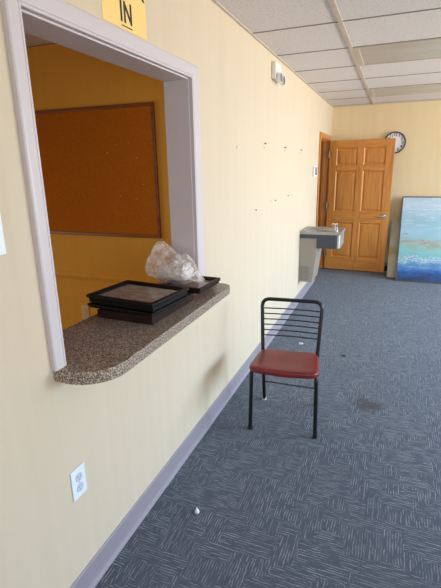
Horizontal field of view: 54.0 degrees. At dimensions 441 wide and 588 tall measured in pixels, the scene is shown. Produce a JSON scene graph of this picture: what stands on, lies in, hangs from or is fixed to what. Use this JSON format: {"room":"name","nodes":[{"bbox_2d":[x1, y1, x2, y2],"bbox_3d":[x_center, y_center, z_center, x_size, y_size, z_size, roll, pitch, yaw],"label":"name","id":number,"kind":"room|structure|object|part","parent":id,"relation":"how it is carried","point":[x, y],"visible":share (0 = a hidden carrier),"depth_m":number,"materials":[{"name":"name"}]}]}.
{"room":"waiting room","nodes":[
{"label":"waiting room","id":0,"kind":"room"},
{"bbox_2d":[26,43,171,329],"bbox_3d":[-1.634,-0.635,3.619,3.475,2.460,0.100,5,17,21],"label":"wall","id":1,"kind":"structure","parent":0,"point":[61,77],"depth_m":3.13,"materials":[{"name":"paint"}]},
{"bbox_2d":[81,305,89,318],"bbox_3d":[-1.117,0.153,3.580,0.074,0.122,0.009,5,17,21],"label":"power outlet","id":2,"kind":"object","parent":1,"relation":"attached to","point":[85,309],"visible":0.88,"depth_m":3.58,"materials":[{"name":"beige plastic"}]},
{"bbox_2d":[34,102,161,238],"bbox_3d":[-1.288,-0.916,3.325,1.830,0.912,0.021,5,17,21],"label":"corkboard","id":3,"kind":"object","parent":1,"relation":"attached to","point":[84,183],"visible":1,"depth_m":3.16,"materials":[{"name":"brown"}]},
{"bbox_2d":[55,270,168,283],"bbox_3d":[-1.644,-0.194,3.688,3.443,0.065,0.020,5,17,21],"label":"trim","id":4,"kind":"structure","parent":1,"relation":"attached to","point":[58,273],"depth_m":3.41,"materials":[{"name":"paint"}]},
{"bbox_2d":[0,0,332,587],"bbox_3d":[-0.242,-0.274,2.288,0.125,2.460,10.450,5,17,21],"label":"wall","id":5,"kind":"structure","parent":0,"point":[125,429],"depth_m":2.07,"materials":[{"name":"beige paint"}]},
{"bbox_2d":[0,215,6,254],"bbox_3d":[-0.608,-0.159,1.157,0.018,0.120,0.076,5,17,21],"label":"light switch","id":6,"kind":"object","parent":5,"relation":"attached to","point":[2,241],"visible":1,"depth_m":1.19,"materials":[{"name":"white plastic"}]},
{"bbox_2d":[70,462,86,501],"bbox_3d":[-0.522,0.694,1.600,0.009,0.122,0.074,5,17,21],"label":"power outlet","id":7,"kind":"object","parent":5,"relation":"attached to","point":[78,476],"visible":1,"depth_m":1.59,"materials":[{"name":"white plastic"}]},
{"bbox_2d":[76,472,82,481],"bbox_3d":[-0.520,0.673,1.593,0.003,0.033,0.033,5,17,21],"label":"socket","id":8,"kind":"object","parent":7,"relation":"attached to","point":[79,475],"depth_m":1.59,"materials":[{"name":"grey plastic"}]},
{"bbox_2d":[77,482,83,491],"bbox_3d":[-0.519,0.715,1.605,0.003,0.033,0.033,5,17,21],"label":"socket","id":9,"kind":"object","parent":7,"relation":"attached to","point":[80,485],"depth_m":1.60,"materials":[{"name":"grey plastic"}]},
{"bbox_2d":[0,0,204,370],"bbox_3d":[-0.331,-0.450,1.808,0.021,1.122,1.227,5,17,21],"label":"trim","id":10,"kind":"structure","parent":5,"relation":"attached to","point":[60,12],"depth_m":1.34,"materials":[{"name":"grey paint"}]},
{"bbox_2d":[21,9,194,274],"bbox_3d":[-0.411,-0.420,1.828,0.137,1.058,1.084,5,17,21],"label":"window frame","id":11,"kind":"structure","parent":5,"relation":"attached to","point":[176,86],"depth_m":2.20,"materials":[{"name":"grey paint"}]},
{"bbox_2d":[101,0,146,39],"bbox_3d":[-0.356,-1.101,1.608,0.002,0.215,0.298,5,17,21],"label":"paper sign","id":12,"kind":"object","parent":5,"relation":"attached to","point":[130,15],"visible":1,"depth_m":1.64,"materials":[{"name":"yellow paper"}]},
{"bbox_2d":[54,283,229,384],"bbox_3d":[-0.347,0.108,1.984,0.418,0.045,1.216,5,17,21],"label":"countertop","id":13,"kind":"structure","parent":5,"relation":"attached to","point":[97,349],"depth_m":1.67,"materials":[{"name":"stone"}]},
{"bbox_2d":[86,280,193,324],"bbox_3d":[-0.350,0.019,2.035,0.364,0.096,0.404,7,18,27],"label":"picture frame","id":14,"kind":"object","parent":13,"relation":"on","point":[128,292],"depth_m":1.91,"materials":[{"name":"black paint"}]},
{"bbox_3d":[-0.377,0.035,1.991,0.355,0.018,0.283,7,18,26],"label":"picture frame","id":15,"kind":"part","parent":14,"relation":"part of","materials":[{"name":"black wood"}]},
{"bbox_3d":[-0.371,0.016,1.986,0.346,0.018,0.278,7,18,26],"label":"picture frame","id":16,"kind":"part","parent":14,"relation":"part of","materials":[{"name":"black wood"}]},
{"bbox_3d":[-0.373,0.000,1.984,0.296,0.010,0.222,7,18,27],"label":"picture panel","id":17,"kind":"part","parent":14,"relation":"part of","materials":[{"name":"clear glass"}]},
{"bbox_3d":[-0.340,0.049,2.038,0.285,0.036,0.385,6,18,23],"label":"picture frame","id":18,"kind":"part","parent":14,"relation":"part of","materials":[{"name":"black wood"}]},
{"bbox_3d":[-0.180,-0.042,2.359,0.210,0.026,0.300,6,18,23],"label":"picture frame","id":19,"kind":"object","parent":13,"relation":"on","visible":0},
{"bbox_2d":[163,275,219,293],"bbox_3d":[-0.155,-0.055,2.303,0.230,0.030,0.245,6,18,24],"label":"picture frame","id":20,"kind":"object","parent":19,"relation":"on","point":[197,287],"visible":0.47,"depth_m":2.28,"materials":[{"name":"brown wood"}]},
{"bbox_2d":[145,242,203,283],"bbox_3d":[-0.236,-0.164,2.243,0.340,0.211,0.217,8,18,28],"label":"plastic bag","id":21,"kind":"object","parent":20,"relation":"on","point":[181,271],"visible":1,"depth_m":2.21,"materials":[{"name":"beige"}]},
{"bbox_3d":[-0.155,-0.049,2.304,0.186,0.014,0.201,6,18,24],"label":"picture panel","id":22,"kind":"part","parent":20,"relation":"part of","materials":[{"name":"clear glass"}]},
{"bbox_2d":[70,280,313,587],"bbox_3d":[-0.357,1.005,2.096,0.017,0.114,9.344,5,17,21],"label":"baseboard","id":23,"kind":"structure","parent":5,"relation":"attached to","point":[99,564],"depth_m":2.23,"materials":[{"name":"grey plastic"}]},
{"bbox_2d":[271,61,284,85],"bbox_3d":[0.472,-1.784,3.515,0.068,0.160,0.195,5,17,21],"label":"emergency light","id":24,"kind":"object","parent":5,"relation":"attached to","point":[277,75],"visible":1,"depth_m":3.46,"materials":[{"name":"white plastic"}]},
{"bbox_2d":[312,166,317,176],"bbox_3d":[1.224,-1.583,5.590,0.028,0.136,0.240,5,17,21],"label":"thermostat","id":25,"kind":"object","parent":5,"relation":"attached to","point":[315,168],"visible":1,"depth_m":5.52,"materials":[{"name":"white plastic"}]},
{"bbox_2d":[298,223,344,281],"bbox_3d":[1.227,-0.526,5.237,0.468,0.704,0.448,5,17,21],"label":"fountain","id":26,"kind":"object","parent":5,"relation":"attached to","point":[313,239],"visible":1,"depth_m":5.09,"materials":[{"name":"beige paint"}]},
{"bbox_2d":[301,266,307,279],"bbox_3d":[1.004,-0.250,5.174,0.085,0.160,0.006,5,17,21],"label":"grille","id":27,"kind":"object","parent":26,"relation":"attached to","point":[304,269],"depth_m":5.17,"materials":[{"name":"grey metal"}]},
{"bbox_2d":[300,226,344,235],"bbox_3d":[1.224,-0.752,5.171,0.466,0.045,0.448,5,17,21],"label":"basin","id":28,"kind":"object","parent":26,"relation":"in","point":[309,230],"depth_m":5.03,"materials":[{"name":"grey metal"}]},
{"bbox_2d":[314,132,330,280],"bbox_3d":[1.444,-1.268,6.457,0.125,1.985,0.850,5,17,21],"label":"trim","id":29,"kind":"structure","parent":5,"relation":"attached to","point":[324,142],"depth_m":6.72,"materials":[{"name":"brown wood"}]},
{"bbox_2d":[323,138,395,271],"bbox_3d":[2.088,-1.320,6.606,0.944,1.955,0.171,6,18,23],"label":"door","id":30,"kind":"structure","parent":5,"relation":"in","point":[360,171],"depth_m":6.56,"materials":[{"name":"brown wood"}]},
{"bbox_3d":[1.915,-0.855,6.826,0.300,0.545,0.028,6,18,23],"label":"panel","id":31,"kind":"part","parent":30,"relation":"part of","materials":[{"name":"brown wood"}]},
{"bbox_3d":[1.901,-1.568,6.619,0.300,0.600,0.028,6,18,23],"label":"panel","id":32,"kind":"part","parent":30,"relation":"part of","materials":[{"name":"brown wood"}]},
{"bbox_3d":[1.893,-2.055,6.477,0.300,0.245,0.028,6,18,23],"label":"panel","id":33,"kind":"part","parent":30,"relation":"part of","materials":[{"name":"brown wood"}]},
{"bbox_3d":[2.276,-0.816,6.670,0.300,0.545,0.028,6,18,23],"label":"panel","id":34,"kind":"part","parent":30,"relation":"part of","materials":[{"name":"brown wood"}]},
{"bbox_3d":[2.262,-1.529,6.463,0.300,0.600,0.028,6,18,23],"label":"panel","id":35,"kind":"part","parent":30,"relation":"part of","materials":[{"name":"brown wood"}]},
{"bbox_3d":[2.253,-2.017,6.321,0.300,0.245,0.028,6,18,23],"label":"panel","id":36,"kind":"part","parent":30,"relation":"part of","materials":[{"name":"brown wood"}]},
{"bbox_2d":[24,0,440,106],"bbox_3d":[0.748,-1.399,1.547,9.450,0.083,10.750,5,17,21],"label":"ceiling","id":37,"kind":"structure","parent":0,"point":[316,40],"depth_m":3.02,"materials":[{"name":"tile"}]},
{"bbox_2d":[353,38,440,65],"bbox_3d":[1.681,-1.907,3.375,1.192,0.010,0.658,5,17,21],"label":"recessed light","id":38,"kind":"object","parent":37,"relation":"in","point":[428,49],"visible":1,"depth_m":3.44,"materials":[{"name":"beige paint"}]},
{"bbox_2d":[369,83,440,96],"bbox_3d":[2.414,-2.440,5.162,1.192,0.010,0.658,5,17,21],"label":"recessed light","id":39,"kind":"object","parent":37,"relation":"in","point":[430,88],"visible":0.99,"depth_m":5.22,"materials":[{"name":"beige paint"}]},
{"bbox_2d":[95,268,440,587],"bbox_3d":[0.769,1.022,2.259,9.200,0.050,10.450,5,17,21],"label":"floor","id":40,"kind":"structure","parent":0,"point":[357,504],"depth_m":2.37,"materials":[{"name":"blue carpet"}]},
{"bbox_2d":[248,297,323,438],"bbox_3d":[0.424,0.450,2.763,0.434,0.780,0.449,4,17,16],"label":"metal chair","id":41,"kind":"object","parent":40,"relation":"on","point":[272,362],"visible":1,"depth_m":2.73,"materials":[{"name":"black metal"}]},
{"bbox_3d":[0.235,0.618,2.827,0.032,0.406,0.298,5,17,19],"label":"leg","id":42,"kind":"part","parent":41,"relation":"part of","materials":[{"name":"black metal"}]},
{"bbox_3d":[0.300,0.556,3.012,0.024,0.422,0.106,4,17,16],"label":"leg","id":43,"kind":"part","parent":41,"relation":"part of","materials":[{"name":"black metal"}]},
{"bbox_3d":[0.409,0.428,2.704,0.415,0.050,0.344,4,17,16],"label":"seat","id":44,"kind":"part","parent":41,"relation":"part of","materials":[{"name":"red leather"}]},
{"bbox_3d":[0.462,0.282,2.861,0.370,0.010,0.026,4,17,16],"label":"rod","id":45,"kind":"part","parent":41,"relation":"part of","materials":[{"name":"black metal"}]},
{"bbox_3d":[0.463,0.246,2.855,0.373,0.010,0.026,4,17,16],"label":"rod","id":46,"kind":"part","parent":41,"relation":"part of","materials":[{"name":"black metal"}]},
{"bbox_3d":[0.464,0.209,2.849,0.376,0.010,0.026,4,17,16],"label":"rod","id":47,"kind":"part","parent":41,"relation":"part of","materials":[{"name":"black metal"}]},
{"bbox_3d":[0.464,0.173,2.844,0.379,0.010,0.026,4,17,16],"label":"rod","id":48,"kind":"part","parent":41,"relation":"part of","materials":[{"name":"black metal"}]},
{"bbox_3d":[0.465,0.137,2.838,0.382,0.010,0.026,4,17,16],"label":"rod","id":49,"kind":"part","parent":41,"relation":"part of","materials":[{"name":"black metal"}]},
{"bbox_3d":[0.466,0.101,2.833,0.386,0.010,0.026,4,17,16],"label":"rod","id":50,"kind":"part","parent":41,"relation":"part of","materials":[{"name":"black metal"}]},
{"bbox_3d":[0.461,0.204,2.839,0.409,0.352,0.069,4,17,16],"label":"frame","id":51,"kind":"part","parent":41,"relation":"part of","materials":[{"name":"black metal"}]},
{"bbox_3d":[0.597,0.640,2.726,0.032,0.406,0.298,2,17,11],"label":"leg","id":52,"kind":"part","parent":41,"relation":"part of","materials":[{"name":"black metal"}]},
{"bbox_2d":[387,221,399,276],"bbox_3d":[2.911,-0.654,6.444,0.750,0.790,0.486,5,17,21],"label":"canvas panel","id":53,"kind":"object","parent":40,"relation":"on","point":[395,226],"visible":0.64,"depth_m":6.54,"materials":[{"name":"paint"}]},
{"bbox_2d":[395,196,440,283],"bbox_3d":[3.207,-0.767,6.151,1.250,1.161,0.684,5,17,21],"label":"seascape painting","id":54,"kind":"object","parent":40,"relation":"on","point":[419,244],"visible":1,"depth_m":6.25,"materials":[{"name":"fabric"}]},
{"bbox_2d":[331,100,440,261],"bbox_3d":[2.708,-1.589,6.628,9.450,2.460,0.150,5,17,21],"label":"wall","id":55,"kind":"structure","parent":0,"point":[416,168],"depth_m":6.39,"materials":[{"name":"beige paint"}]},
{"bbox_2d":[385,132,405,152],"bbox_3d":[2.568,-2.232,6.389,0.308,0.308,0.038,5,17,21],"label":"wall clock","id":56,"kind":"object","parent":55,"relation":"attached to","point":[400,143],"visible":0.6,"depth_m":6.36,"materials":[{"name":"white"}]}
]}

